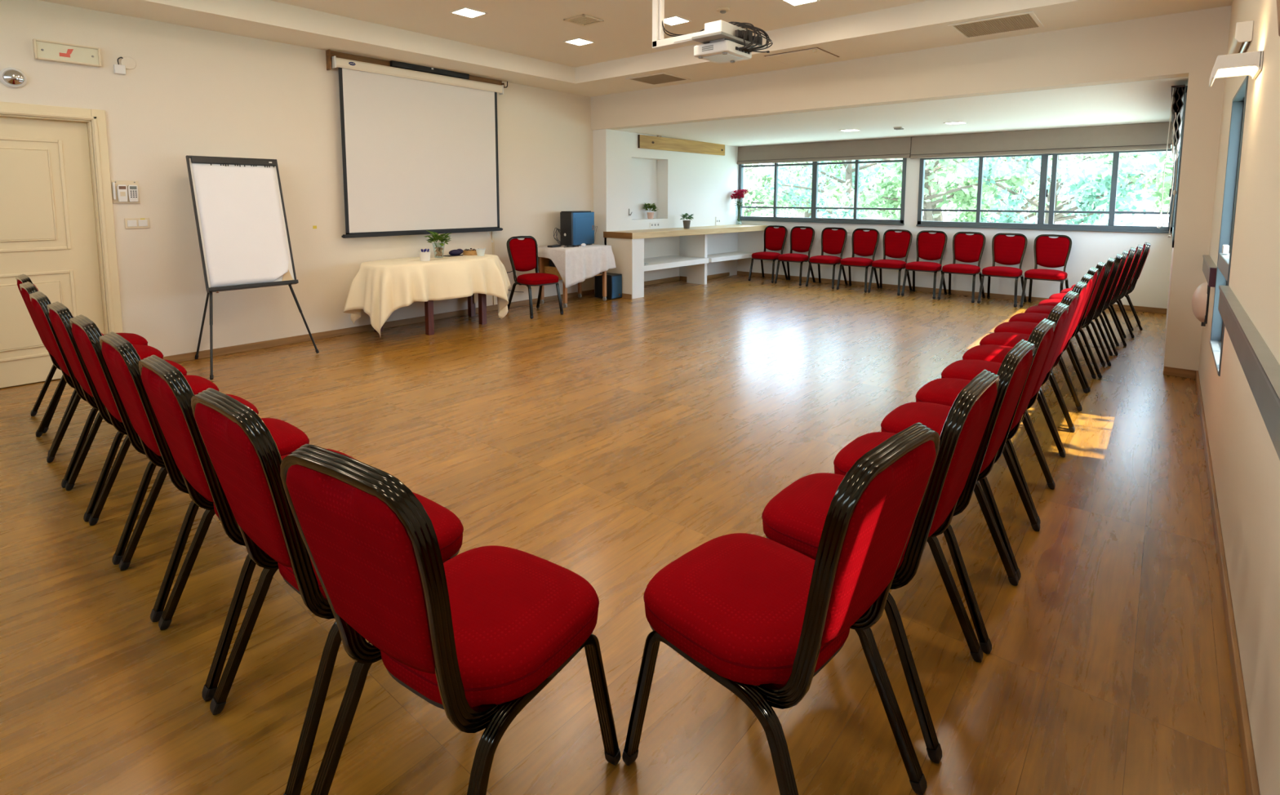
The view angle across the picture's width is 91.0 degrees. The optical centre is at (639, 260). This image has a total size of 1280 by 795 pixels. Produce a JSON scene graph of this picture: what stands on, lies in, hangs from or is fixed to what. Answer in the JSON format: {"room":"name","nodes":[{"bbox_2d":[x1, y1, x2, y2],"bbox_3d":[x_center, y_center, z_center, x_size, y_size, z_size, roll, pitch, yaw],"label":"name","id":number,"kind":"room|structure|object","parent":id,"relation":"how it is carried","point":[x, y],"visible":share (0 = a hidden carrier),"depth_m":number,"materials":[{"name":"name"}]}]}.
{"room":"conference room","nodes":[
{"label":"conference room","id":0,"kind":"room"},
{"bbox_2d":[0,0,679,356],"bbox_3d":[-2.203,-0.944,7.442,0.260,3.200,11.620,5,7,40],"label":"wall","id":1,"kind":"structure","parent":0,"point":[189,91],"depth_m":5.63,"materials":[{"name":"beige paint"}]},
{"bbox_2d":[0,67,26,88],"bbox_3d":[-4.455,-1.300,4.471,0.062,0.144,0.144,5,7,40],"label":"wall spotlight","id":2,"kind":"object","parent":1,"relation":"attached to","point":[13,77],"visible":1,"depth_m":4.46,"materials":[{"name":"white plastic"}]},
{"bbox_2d":[0,101,123,388],"bbox_3d":[-4.544,-0.098,4.603,0.145,2.070,1.085,5,7,40],"label":"door","id":3,"kind":"structure","parent":1,"relation":"in","point":[51,232],"depth_m":4.74,"materials":[{"name":"beige wood"}]},
{"bbox_2d":[32,38,101,66],"bbox_3d":[-4.263,-1.542,4.686,0.049,0.140,0.370,5,7,40],"label":"sign","id":4,"kind":"object","parent":1,"relation":"attached to","point":[43,50],"visible":1,"depth_m":4.67,"materials":[{"name":"beige plastic"}]},
{"bbox_2d":[113,56,136,75],"bbox_3d":[-4.051,-1.536,4.950,0.034,0.145,0.145,5,7,40],"label":"junction box","id":5,"kind":"object","parent":1,"relation":"attached to","point":[126,62],"visible":1,"depth_m":4.94,"materials":[{"name":"white plastic"}]},
{"bbox_2d":[111,180,140,203],"bbox_3d":[-4.091,-0.544,5.006,0.029,0.180,0.170,5,7,40],"label":"remote holder","id":6,"kind":"object","parent":1,"relation":"attached to","point":[114,183],"visible":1,"depth_m":4.99,"materials":[{"name":"beige plastic"}]},
{"bbox_2d":[124,217,150,228],"bbox_3d":[-4.060,-0.300,5.080,0.014,0.084,0.160,5,7,40],"label":"light switch","id":7,"kind":"object","parent":1,"relation":"attached to","point":[130,223],"visible":1,"depth_m":5.08,"materials":[{"name":"beige plastic"}]},
{"bbox_2d":[163,288,594,362],"bbox_3d":[-2.409,0.659,7.145,0.014,0.068,5.394,5,7,40],"label":"baseboard","id":8,"kind":"structure","parent":1,"relation":"attached to","point":[298,339],"depth_m":6.31,"materials":[{"name":"brown wood"}]},
{"bbox_2d":[325,49,507,88],"bbox_3d":[-2.331,-2.040,6.918,0.075,0.215,2.161,5,7,40],"label":"board","id":9,"kind":"object","parent":1,"relation":"attached to","point":[329,53],"visible":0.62,"depth_m":6.40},
{"bbox_2d":[331,55,503,238],"bbox_3d":[-2.325,-1.173,6.941,0.072,1.765,2.015,5,7,40],"label":"projection screen","id":10,"kind":"object","parent":9,"relation":"hanging from","point":[420,149],"visible":0.98,"depth_m":6.82,"materials":[{"name":"white fabric"}]},
{"bbox_2d":[390,60,469,79],"bbox_3d":[-2.296,-2.104,6.927,0.047,0.080,0.950,5,7,40],"label":"soundbar","id":11,"kind":"object","parent":9,"relation":"attached to","point":[393,64],"visible":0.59,"depth_m":6.88,"materials":[{"name":"black plastic"}]},
{"bbox_2d":[271,0,929,66],"bbox_3d":[-0.675,-2.119,3.776,7.027,0.232,8.190,5,7,40],"label":"ceiling","id":12,"kind":"structure","parent":0,"point":[538,29],"depth_m":5.67,"materials":[{"name":"paint"}]},
{"bbox_2d":[449,6,488,18],"bbox_3d":[-1.503,-2.172,5.518,0.236,0.007,0.236,5,7,40],"label":"recessed light","id":13,"kind":"object","parent":12,"relation":"in","point":[471,13],"visible":1,"depth_m":5.51,"materials":[{"name":"white plastic"}]},
{"bbox_2d":[452,8,484,17],"bbox_3d":[-1.503,-2.173,5.518,0.200,0.005,0.200,5,7,40],"label":"diffuser","id":14,"kind":"object","parent":13,"relation":"attached to","point":[467,12],"depth_m":5.51,"materials":[{"name":"white plastic"}]},
{"bbox_2d":[563,13,604,26],"bbox_3d":[-0.514,-2.191,5.743,0.260,0.011,0.260,5,7,40],"label":"ceiling vent","id":15,"kind":"object","parent":12,"relation":"in","point":[583,20],"visible":1,"depth_m":5.73,"materials":[{"name":"beige plastic"}]},
{"bbox_2d":[652,0,753,49],"bbox_3d":[0.403,-1.788,4.492,0.700,0.562,0.420,5,7,40],"label":"mount","id":16,"kind":"object","parent":12,"relation":"attached to","point":[718,30],"visible":0.84,"depth_m":4.41,"materials":[{"name":"white metal"}]},
{"bbox_2d":[662,20,773,63],"bbox_3d":[0.524,-1.596,4.447,0.801,0.346,0.412,1,6,14],"label":"projector","id":17,"kind":"object","parent":16,"relation":"hanging from","point":[726,51],"visible":0.87,"depth_m":4.37,"materials":[{"name":"white plastic"}]},
{"bbox_2d":[0,275,1246,794],"bbox_3d":[0.446,0.933,5.380,7.300,0.120,11.620,5,7,40],"label":"floor","id":18,"kind":"structure","parent":0,"point":[606,442],"depth_m":2.43,"materials":[{"name":"brown wood"}]},
{"bbox_2d":[15,274,147,433],"bbox_3d":[-3.554,0.532,4.049,0.483,0.932,0.583,5,7,40],"label":"banquet chair","id":19,"kind":"object","parent":18,"relation":"on","point":[134,339],"visible":0.13,"depth_m":4.04,"materials":[{"name":"red fabric"}]},
{"bbox_2d":[19,281,163,455],"bbox_3d":[-3.188,0.567,3.702,0.483,0.932,0.583,5,7,40],"label":"banquet chair","id":20,"kind":"object","parent":18,"relation":"on","point":[27,288],"visible":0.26,"depth_m":3.67,"materials":[{"name":"red fabric"}]},
{"bbox_2d":[29,291,186,487],"bbox_3d":[-2.789,0.603,3.348,0.483,0.932,0.583,5,7,40],"label":"banquet chair","id":21,"kind":"object","parent":18,"relation":"on","point":[39,301],"visible":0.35,"depth_m":3.10,"materials":[{"name":"red fabric"}]},
{"bbox_2d":[47,301,218,521],"bbox_3d":[-2.398,0.635,3.029,0.483,0.932,0.583,5,7,40],"label":"banquet chair","id":22,"kind":"object","parent":18,"relation":"on","point":[60,315],"visible":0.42,"depth_m":2.79,"materials":[{"name":"red fabric"}]},
{"bbox_2d":[69,314,258,564],"bbox_3d":[-2.007,0.668,2.711,0.483,0.932,0.583,5,7,40],"label":"banquet chair","id":23,"kind":"object","parent":18,"relation":"on","point":[86,335],"visible":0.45,"depth_m":2.46,"materials":[{"name":"red fabric"}]},
{"bbox_2d":[98,331,309,622],"bbox_3d":[-1.608,0.701,2.387,0.483,0.932,0.583,5,7,40],"label":"banquet chair","id":24,"kind":"object","parent":18,"relation":"on","point":[122,359],"visible":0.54,"depth_m":2.15,"materials":[{"name":"red fabric"}]},
{"bbox_2d":[137,355,355,701],"bbox_3d":[-1.210,0.733,2.062,0.483,0.932,0.583,5,7,40],"label":"banquet chair","id":25,"kind":"object","parent":18,"relation":"on","point":[169,393],"visible":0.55,"depth_m":1.81,"materials":[{"name":"red fabric"}]},
{"bbox_2d":[185,155,319,379],"bbox_3d":[-3.318,-0.005,5.347,0.834,1.738,0.907,5,7,40],"label":"flip chart","id":26,"kind":"object","parent":18,"relation":"on","point":[243,236],"visible":1,"depth_m":5.34,"materials":[{"name":"white paper"}]},
{"bbox_2d":[206,279,298,293],"bbox_3d":[-3.257,0.216,5.314,0.065,0.045,0.680,5,7,40],"label":"tray","id":27,"kind":"object","parent":26,"relation":"on","point":[240,285],"depth_m":5.27,"materials":[{"name":"black metal"}]},
{"bbox_2d":[191,387,463,794],"bbox_3d":[-0.816,0.766,1.740,0.483,0.932,0.583,5,7,38],"label":"banquet chair","id":28,"kind":"object","parent":18,"relation":"on","point":[246,459],"visible":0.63,"depth_m":1.50,"materials":[{"name":"red fabric"}]},
{"bbox_2d":[374,293,486,335],"bbox_3d":[-2.207,0.359,6.758,0.690,0.741,1.460,5,7,40],"label":"table","id":29,"kind":"object","parent":18,"relation":"on","point":[428,305],"visible":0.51,"depth_m":6.95,"materials":[{"name":"brown wood"}]},
{"bbox_2d":[343,253,511,337],"bbox_3d":[-2.174,0.345,6.691,0.893,0.708,1.813,5,7,40],"label":"tablecloth","id":30,"kind":"object","parent":29,"relation":"on","point":[379,288],"visible":0.95,"depth_m":6.27,"materials":[{"name":"beige fabric"}]},
{"bbox_2d":[424,230,452,257],"bbox_3d":[-2.186,-0.178,6.834,0.288,0.302,0.278,3,6,23],"label":"potted plant","id":31,"kind":"object","parent":30,"relation":"on","point":[438,250],"visible":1,"depth_m":6.81,"materials":[{"name":"green plant"}]},
{"bbox_2d":[280,444,620,794],"bbox_3d":[-0.394,0.800,1.407,0.483,0.932,0.584,4,7,32],"label":"banquet chair","id":32,"kind":"object","parent":18,"relation":"on","point":[477,634],"visible":1,"depth_m":1.24,"materials":[{"name":"red fabric"}]},
{"bbox_2d":[506,235,563,319],"bbox_3d":[-1.285,0.182,7.606,0.483,0.932,0.584,-5,8,-43],"label":"banquet chair","id":33,"kind":"object","parent":18,"relation":"on","point":[522,254],"visible":0.99,"depth_m":7.62,"materials":[{"name":"red fabric"}]},
{"bbox_2d":[539,257,606,307],"bbox_3d":[-0.884,0.190,8.434,0.550,0.750,0.820,5,7,40],"label":"table","id":34,"kind":"object","parent":18,"relation":"on","point":[544,267],"visible":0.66,"depth_m":8.28,"materials":[{"name":"brown wood"}]},
{"bbox_2d":[537,244,616,288],"bbox_3d":[-0.848,0.055,8.425,0.619,0.491,0.971,5,7,40],"label":"cloth","id":35,"kind":"object","parent":34,"relation":"on","point":[577,264],"visible":0.94,"depth_m":8.11,"materials":[{"name":"white fabric"}]},
{"bbox_2d":[553,210,597,246],"bbox_3d":[-0.863,-0.434,8.514,0.208,0.464,0.764,4,7,34],"label":"computer tower","id":36,"kind":"object","parent":35,"relation":"on","point":[576,227],"visible":0.99,"depth_m":8.39,"materials":[{"name":"blue metal"}]},
{"bbox_2d":[595,272,622,299],"bbox_3d":[-0.439,0.356,8.821,0.335,0.334,0.220,5,7,40],"label":"computer tower","id":37,"kind":"object","parent":18,"relation":"on","point":[614,281],"visible":0.89,"depth_m":8.73,"materials":[{"name":"blue metal"}]},
{"bbox_2d":[603,224,768,299],"bbox_3d":[0.746,-0.067,10.176,0.866,0.922,3.443,6,8,44],"label":"counter","id":38,"kind":"object","parent":18,"relation":"on","point":[627,246],"depth_m":9.40,"materials":[{"name":"white wood"}]},
{"bbox_2d":[644,255,708,271],"bbox_3d":[0.300,0.038,9.732,0.747,0.080,1.615,5,7,40],"label":"shelf","id":39,"kind":"object","parent":38,"relation":"attached to","point":[668,261],"depth_m":9.70,"materials":[{"name":"white paint"}]},
{"bbox_2d":[609,224,768,239],"bbox_3d":[0.867,-0.471,10.024,0.608,0.087,3.425,5,8,42],"label":"countertop","id":40,"kind":"structure","parent":38,"relation":"on","point":[671,232],"depth_m":9.72,"materials":[{"name":"brown wood"}]},
{"bbox_2d":[706,251,755,262],"bbox_3d":[1.478,-0.064,10.827,0.486,0.070,1.446,5,7,40],"label":"shelf","id":41,"kind":"object","parent":38,"relation":"attached to","point":[718,257],"depth_m":10.73,"materials":[{"name":"white paint"}]},
{"bbox_2d":[729,188,748,224],"bbox_3d":[1.734,-0.945,11.120,0.342,0.640,0.354,-4,7,-35],"label":"flower vase","id":42,"kind":"object","parent":38,"relation":"on","point":[739,194],"visible":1,"depth_m":11.07,"materials":[{"name":"clear glass"}]},
{"bbox_2d":[748,225,787,283],"bbox_3d":[2.189,-0.119,10.691,0.483,0.932,0.584,4,7,38],"label":"banquet chair","id":43,"kind":"object","parent":18,"relation":"on","point":[775,239],"visible":0.86,"depth_m":10.75,"materials":[{"name":"red fabric"}]},
{"bbox_2d":[622,422,940,794],"bbox_3d":[0.319,0.794,1.476,0.483,0.932,0.583,-5,8,-44],"label":"banquet chair","id":44,"kind":"object","parent":18,"relation":"on","point":[760,616],"visible":1,"depth_m":1.33,"materials":[{"name":"red fabric"}]},
{"bbox_2d":[774,226,815,285],"bbox_3d":[2.567,-0.087,10.373,0.483,0.932,0.584,5,7,38],"label":"banquet chair","id":45,"kind":"object","parent":18,"relation":"on","point":[801,240],"visible":1,"depth_m":10.43,"materials":[{"name":"red fabric"}]},
{"bbox_2d":[805,226,847,288],"bbox_3d":[2.988,-0.051,10.021,0.483,0.932,0.584,5,7,39],"label":"banquet chair","id":46,"kind":"object","parent":18,"relation":"on","point":[833,242],"visible":0.94,"depth_m":10.07,"materials":[{"name":"red fabric"}]},
{"bbox_2d":[835,228,879,292],"bbox_3d":[3.377,-0.018,9.693,0.483,0.932,0.584,5,7,39],"label":"banquet chair","id":47,"kind":"object","parent":18,"relation":"on","point":[864,243],"visible":0.89,"depth_m":9.75,"materials":[{"name":"red fabric"}]},
{"bbox_2d":[761,369,999,764],"bbox_3d":[0.684,0.756,1.868,0.583,0.932,0.483,5,7,40],"label":"banquet chair","id":48,"kind":"object","parent":18,"relation":"on","point":[794,518],"visible":0.69,"depth_m":1.65,"materials":[{"name":"red fabric"}]},
{"bbox_2d":[867,229,912,295],"bbox_3d":[3.748,0.013,9.382,0.483,0.932,0.583,5,7,40],"label":"banquet chair","id":49,"kind":"object","parent":18,"relation":"on","point":[895,245],"visible":0.93,"depth_m":9.43,"materials":[{"name":"red fabric"}]},
{"bbox_2d":[901,230,947,299],"bbox_3d":[4.118,0.045,9.071,0.483,0.932,0.583,5,7,41],"label":"banquet chair","id":50,"kind":"object","parent":18,"relation":"on","point":[930,246],"visible":0.99,"depth_m":9.12,"materials":[{"name":"red fabric"}]},
{"bbox_2d":[833,339,1035,653],"bbox_3d":[1.018,0.719,2.244,0.583,0.932,0.483,5,7,40],"label":"banquet chair","id":51,"kind":"object","parent":18,"relation":"on","point":[1013,371],"visible":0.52,"depth_m":2.00,"materials":[{"name":"red fabric"}]},
{"bbox_2d":[937,231,986,302],"bbox_3d":[4.496,0.077,8.754,0.483,0.932,0.583,5,8,41],"label":"banquet chair","id":52,"kind":"object","parent":18,"relation":"on","point":[966,248],"visible":0.99,"depth_m":8.80,"materials":[{"name":"red fabric"}]},
{"bbox_2d":[880,318,1055,580],"bbox_3d":[1.335,0.682,2.617,0.583,0.932,0.483,5,7,40],"label":"banquet chair","id":53,"kind":"object","parent":18,"relation":"on","point":[931,415],"visible":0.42,"depth_m":2.52,"materials":[{"name":"red fabric"}]},
{"bbox_2d":[915,302,1069,524],"bbox_3d":[1.652,0.644,3.002,0.583,0.932,0.483,5,7,40],"label":"banquet chair","id":54,"kind":"object","parent":18,"relation":"on","point":[943,391],"visible":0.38,"depth_m":2.96,"materials":[{"name":"red fabric"}]},
{"bbox_2d":[977,232,1027,306],"bbox_3d":[4.878,0.109,8.433,0.483,0.932,0.584,5,8,42],"label":"banquet chair","id":55,"kind":"object","parent":18,"relation":"on","point":[1006,250],"visible":1,"depth_m":8.48,"materials":[{"name":"red fabric"}]},
{"bbox_2d":[941,290,1078,483],"bbox_3d":[1.957,0.608,3.377,0.583,0.932,0.483,5,7,40],"label":"banquet chair","id":56,"kind":"object","parent":18,"relation":"on","point":[968,370],"visible":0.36,"depth_m":3.38,"materials":[{"name":"red fabric"}]},
{"bbox_2d":[962,280,1087,451],"bbox_3d":[2.263,0.571,3.745,0.583,0.932,0.483,5,7,40],"label":"banquet chair","id":57,"kind":"object","parent":18,"relation":"on","point":[990,353],"visible":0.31,"depth_m":3.73,"materials":[{"name":"red fabric"}]},
{"bbox_2d":[979,273,1093,424],"bbox_3d":[2.569,0.535,4.119,0.583,0.932,0.483,5,7,40],"label":"banquet chair","id":58,"kind":"object","parent":18,"relation":"on","point":[1004,339],"visible":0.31,"depth_m":4.12,"materials":[{"name":"red fabric"}]},
{"bbox_2d":[1019,234,1071,307],"bbox_3d":[5.257,0.141,8.116,0.483,0.932,0.584,5,8,42],"label":"banquet chair","id":59,"kind":"object","parent":18,"relation":"on","point":[1049,252],"visible":0.94,"depth_m":8.17,"materials":[{"name":"red fabric"}]},
{"bbox_2d":[993,266,1098,407],"bbox_3d":[2.881,0.497,4.502,0.583,0.932,0.483,5,7,40],"label":"banquet chair","id":60,"kind":"object","parent":18,"relation":"on","point":[1022,327],"visible":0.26,"depth_m":4.50,"materials":[{"name":"red fabric"}]},
{"bbox_2d":[1008,262,1106,391],"bbox_3d":[3.204,0.461,4.868,0.583,0.932,0.483,5,7,40],"label":"banquet chair","id":61,"kind":"object","parent":18,"relation":"on","point":[1036,317],"visible":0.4,"depth_m":4.76,"materials":[{"name":"red fabric"}]},
{"bbox_2d":[1024,257,1115,378],"bbox_3d":[3.540,0.427,5.218,0.584,0.932,0.483,5,7,39],"label":"banquet chair","id":62,"kind":"object","parent":18,"relation":"on","point":[1046,309],"visible":0.54,"depth_m":4.97,"materials":[{"name":"red fabric"}]},
{"bbox_2d":[1037,253,1122,366],"bbox_3d":[3.872,0.392,5.570,0.583,0.932,0.483,5,7,38],"label":"banquet chair","id":63,"kind":"object","parent":18,"relation":"on","point":[1053,302],"visible":0.38,"depth_m":5.32,"materials":[{"name":"red fabric"}]},
{"bbox_2d":[1048,250,1128,355],"bbox_3d":[4.203,0.357,5.930,0.584,0.932,0.483,5,7,38],"label":"banquet chair","id":64,"kind":"object","parent":18,"relation":"on","point":[1059,295],"visible":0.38,"depth_m":5.67,"materials":[{"name":"red fabric"}]},
{"bbox_2d":[1060,247,1136,346],"bbox_3d":[4.545,0.323,6.280,0.583,0.932,0.483,4,7,37],"label":"banquet chair","id":65,"kind":"object","parent":18,"relation":"on","point":[1131,255],"visible":0.46,"depth_m":6.02,"materials":[{"name":"red fabric"}]},
{"bbox_2d":[1071,244,1142,337],"bbox_3d":[4.895,0.288,6.631,0.584,0.932,0.483,4,7,37],"label":"banquet chair","id":66,"kind":"object","parent":18,"relation":"on","point":[1139,249],"visible":0.43,"depth_m":6.36,"materials":[{"name":"red fabric"}]},
{"bbox_2d":[1124,242,1151,330],"bbox_3d":[5.268,0.252,7.001,0.583,0.932,0.483,4,7,36],"label":"banquet chair","id":67,"kind":"object","parent":18,"relation":"on","point":[1146,247],"visible":0.41,"depth_m":6.73,"materials":[{"name":"red fabric"}]},
{"bbox_2d":[39,0,1233,97],"bbox_3d":[-0.675,-1.905,3.797,6.627,0.197,7.790,5,7,40],"label":"ceiling","id":68,"kind":"structure","parent":0,"point":[922,25],"depth_m":5.66,"materials":[{"name":"paint"}]},
{"bbox_2d":[625,72,690,85],"bbox_3d":[0.218,-2.171,7.537,0.580,0.009,0.530,5,7,40],"label":"ceiling vent","id":69,"kind":"object","parent":68,"relation":"in","point":[661,77],"visible":1,"depth_m":7.51,"materials":[{"name":"metal"}]},
{"bbox_2d":[763,47,839,64],"bbox_3d":[1.630,-2.040,6.333,0.570,0.030,0.530,5,7,40],"label":"ceiling hatch","id":70,"kind":"object","parent":68,"relation":"attached to","point":[815,54],"visible":1,"depth_m":6.31,"materials":[{"name":"paint"}]},
{"bbox_2d":[947,11,1044,39],"bbox_3d":[2.940,-1.934,5.192,0.600,0.009,0.560,5,7,40],"label":"ceiling vent","id":71,"kind":"object","parent":68,"relation":"in","point":[1024,20],"visible":1,"depth_m":5.17,"materials":[{"name":"metal"}]},
{"bbox_2d":[592,128,738,293],"bbox_3d":[0.558,-0.798,10.262,0.360,2.360,3.390,5,7,40],"label":"wall","id":72,"kind":"structure","parent":0,"point":[626,176],"depth_m":9.97,"materials":[{"name":"white paint"}]},
{"bbox_2d":[638,134,724,155],"bbox_3d":[0.725,-1.842,10.126,0.034,0.195,2.224,5,8,42],"label":"plank","id":73,"kind":"object","parent":72,"relation":"attached to","point":[649,142],"visible":0.93,"depth_m":9.99,"materials":[{"name":"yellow wood"}]},
{"bbox_2d":[614,76,1188,146],"bbox_3d":[3.000,-1.870,8.179,6.627,0.288,3.250,5,7,40],"label":"ceiling","id":74,"kind":"structure","parent":0,"point":[1147,101],"depth_m":7.36,"materials":[{"name":"paint"}]},
{"bbox_2d":[737,137,911,164],"bbox_3d":[2.895,-1.782,10.339,2.985,0.309,0.052,5,7,40],"label":"blind","id":75,"kind":"object","parent":74,"relation":"hanging from","point":[890,148],"visible":1,"depth_m":10.20,"materials":[{"name":"beige fabric"}]},
{"bbox_2d":[591,5,1231,129],"bbox_3d":[1.894,-2.064,6.842,6.627,0.840,0.180,5,7,40],"label":"beam","id":76,"kind":"structure","parent":0,"point":[1160,46],"depth_m":5.88,"materials":[{"name":"beige paint"}]},
{"bbox_2d":[737,128,1181,308],"bbox_3d":[4.111,-0.848,9.605,7.027,2.600,0.200,5,7,40],"label":"wall","id":77,"kind":"structure","parent":0,"point":[1089,248],"depth_m":8.92,"materials":[{"name":"white paint"}]},
{"bbox_2d":[737,158,906,225],"bbox_3d":[2.912,-1.169,10.472,2.930,1.077,0.120,5,7,40],"label":"window","id":78,"kind":"structure","parent":77,"relation":"in","point":[813,219],"depth_m":10.44,"materials":[{"name":"grey metal"}]},
{"bbox_2d":[737,271,1167,314],"bbox_3d":[4.098,0.425,9.600,6.060,0.068,0.014,5,7,40],"label":"baseboard","id":79,"kind":"structure","parent":77,"relation":"attached to","point":[1138,308],"depth_m":9.32,"materials":[{"name":"brown wood"}]},
{"bbox_2d":[915,139,1179,233],"bbox_3d":[5.302,-0.976,8.464,2.955,1.117,0.120,5,7,40],"label":"window","id":80,"kind":"structure","parent":77,"relation":"in","point":[1043,192],"depth_m":8.35,"materials":[{"name":"grey metal"}]},
{"bbox_2d":[910,121,1172,159],"bbox_3d":[5.180,-1.580,8.422,2.975,0.324,0.052,5,7,40],"label":"blind","id":81,"kind":"object","parent":80,"relation":"attached to","point":[1140,136],"visible":0.91,"depth_m":8.26,"materials":[{"name":"beige fabric"}]},
{"bbox_2d":[1163,57,1225,370],"bbox_3d":[5.524,-0.429,6.173,0.407,2.450,3.660,5,7,40],"label":"wall","id":82,"kind":"structure","parent":0,"point":[1204,103],"depth_m":4.84,"materials":[{"name":"beige paint"}]},
{"bbox_2d":[1163,366,1195,378],"bbox_3d":[4.262,0.886,4.958,0.207,0.068,0.014,5,7,40],"label":"baseboard","id":83,"kind":"object","parent":82,"relation":"attached to","point":[1173,371],"visible":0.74,"depth_m":4.96,"materials":[{"name":"brown wood"}]},
{"bbox_2d":[1172,85,1187,247],"bbox_3d":[5.382,-0.862,6.231,0.082,1.300,3.050,5,7,40],"label":"window","id":84,"kind":"structure","parent":82,"relation":"in","point":[1186,86],"depth_m":5.12,"materials":[{"name":"grey metal"}]},
{"bbox_2d":[1156,84,1185,237],"bbox_3d":[5.304,-0.915,6.284,0.113,1.235,2.963,5,7,40],"label":"blind","id":85,"kind":"object","parent":84,"relation":"attached to","point":[1177,91],"visible":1,"depth_m":5.20,"materials":[{"name":"brown fabric"}]},
{"bbox_2d":[1198,0,1279,794],"bbox_3d":[1.935,-0.371,1.742,0.200,3.200,8.200,5,7,40],"label":"wall","id":86,"kind":"structure","parent":0,"point":[1246,462],"depth_m":2.12,"materials":[{"name":"beige paint"}]},
{"bbox_2d":[1191,281,1209,326],"bbox_3d":[4.003,0.298,4.497,0.086,0.300,0.300,5,7,40],"label":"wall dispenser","id":87,"kind":"object","parent":86,"relation":"attached to","point":[1200,300],"visible":0.91,"depth_m":4.41,"materials":[{"name":"white plastic"}]},
{"bbox_2d":[1202,254,1217,287],"bbox_3d":[3.925,0.062,4.341,0.035,0.122,1.144,5,7,40],"label":"wall rail","id":88,"kind":"object","parent":86,"relation":"attached to","point":[1209,268],"visible":0.89,"depth_m":4.05,"materials":[{"name":"wood"}]},
{"bbox_2d":[1195,370,1260,794],"bbox_3d":[1.838,1.182,1.950,0.014,0.068,7.760,5,7,40],"label":"baseboard","id":89,"kind":"structure","parent":86,"relation":"attached to","point":[1251,783],"depth_m":1.94,"materials":[{"name":"brown wood"}]},
{"bbox_2d":[1209,75,1248,376],"bbox_3d":[3.256,-0.185,3.403,0.128,1.475,0.965,5,7,40],"label":"window","id":90,"kind":"structure","parent":86,"relation":"in","point":[1238,104],"depth_m":3.74,"materials":[{"name":"glass"}]},
{"bbox_2d":[1208,50,1263,86],"bbox_3d":[2.502,-0.802,2.646,0.147,0.090,0.272,5,7,40],"label":"wall sconce","id":91,"kind":"object","parent":86,"relation":"attached to","point":[1246,64],"visible":1,"depth_m":2.56,"materials":[{"name":"white plastic"}]},
{"bbox_2d":[1226,20,1253,54],"bbox_3d":[3.189,-1.121,3.365,0.061,0.095,1.024,5,7,40],"label":"roller blind","id":92,"kind":"object","parent":86,"relation":"attached to","point":[1243,33],"visible":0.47,"depth_m":2.99,"materials":[{"name":"beige fabric"}]},
{"bbox_2d":[1217,284,1279,460],"bbox_3d":[1.985,0.286,2.053,0.035,0.121,2.740,5,7,40],"label":"wall rail","id":93,"kind":"object","parent":86,"relation":"attached to","point":[1261,370],"visible":1,"depth_m":1.78,"materials":[{"name":"metal"}]},
{"label":"outside","id":94,"kind":"structure","parent":0,"visible":0},
{"bbox_2d":[770,216,1168,226],"bbox_3d":[29.082,-0.728,34.565,120.000,0.100,69.800,5,7,40],"label":"ground","id":95,"kind":"structure","parent":94,"point":[771,216],"depth_m":64.28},
{"bbox_2d":[743,164,795,217],"bbox_3d":[2.708,-1.600,18.575,3.722,4.738,4.122,-4,7,-34],"label":"tree","id":96,"kind":"object","parent":95,"relation":"on","point":[770,202],"visible":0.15,"depth_m":18.09,"materials":[{"name":"green plant"}]},
{"bbox_2d":[744,160,874,218],"bbox_3d":[5.981,-2.480,21.761,5.695,5.893,4.957,-4,7,-36],"label":"tree","id":97,"kind":"object","parent":95,"relation":"on","point":[804,212],"visible":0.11,"depth_m":20.88,"materials":[{"name":"green plant"}]},
{"bbox_2d":[759,158,902,218],"bbox_3d":[5.841,-2.387,17.186,4.994,6.588,5.040,-2,6,-22],"label":"tree","id":98,"kind":"object","parent":95,"relation":"on","point":[850,172],"visible":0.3,"depth_m":17.45,"materials":[{"name":"green plant"}]},
{"bbox_2d":[817,158,1036,222],"bbox_3d":[6.255,-1.304,14.323,4.350,5.001,3.928,1,6,12],"label":"tree","id":99,"kind":"object","parent":95,"relation":"on","point":[882,197],"visible":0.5,"depth_m":14.15,"materials":[{"name":"green plant"}]},
{"bbox_2d":[859,158,1038,221],"bbox_3d":[9.564,-2.607,20.633,5.370,6.384,6.170,-4,7,-33],"label":"tree","id":100,"kind":"object","parent":95,"relation":"on","point":[937,215],"visible":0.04,"depth_m":20.23,"materials":[{"name":"green plant"}]},
{"bbox_2d":[937,153,1111,224],"bbox_3d":[10.260,-1.906,17.281,4.751,5.647,5.458,1,6,11],"label":"tree","id":101,"kind":"object","parent":95,"relation":"on","point":[1088,163],"visible":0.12,"depth_m":16.19,"materials":[{"name":"green plant"}]},
{"bbox_2d":[939,146,1173,226],"bbox_3d":[8.666,-1.654,13.182,4.536,5.929,4.495,3,6,24],"label":"tree","id":102,"kind":"object","parent":95,"relation":"on","point":[1095,193],"visible":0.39,"depth_m":12.78,"materials":[{"name":"green plant"}]},
{"bbox_2d":[1088,151,1173,217],"bbox_3d":[10.987,-1.258,12.614,4.579,5.265,4.135,-3,7,-31],"label":"tree","id":103,"kind":"object","parent":95,"relation":"on","point":[1168,172],"visible":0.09,"depth_m":11.95,"materials":[{"name":"green plant"}]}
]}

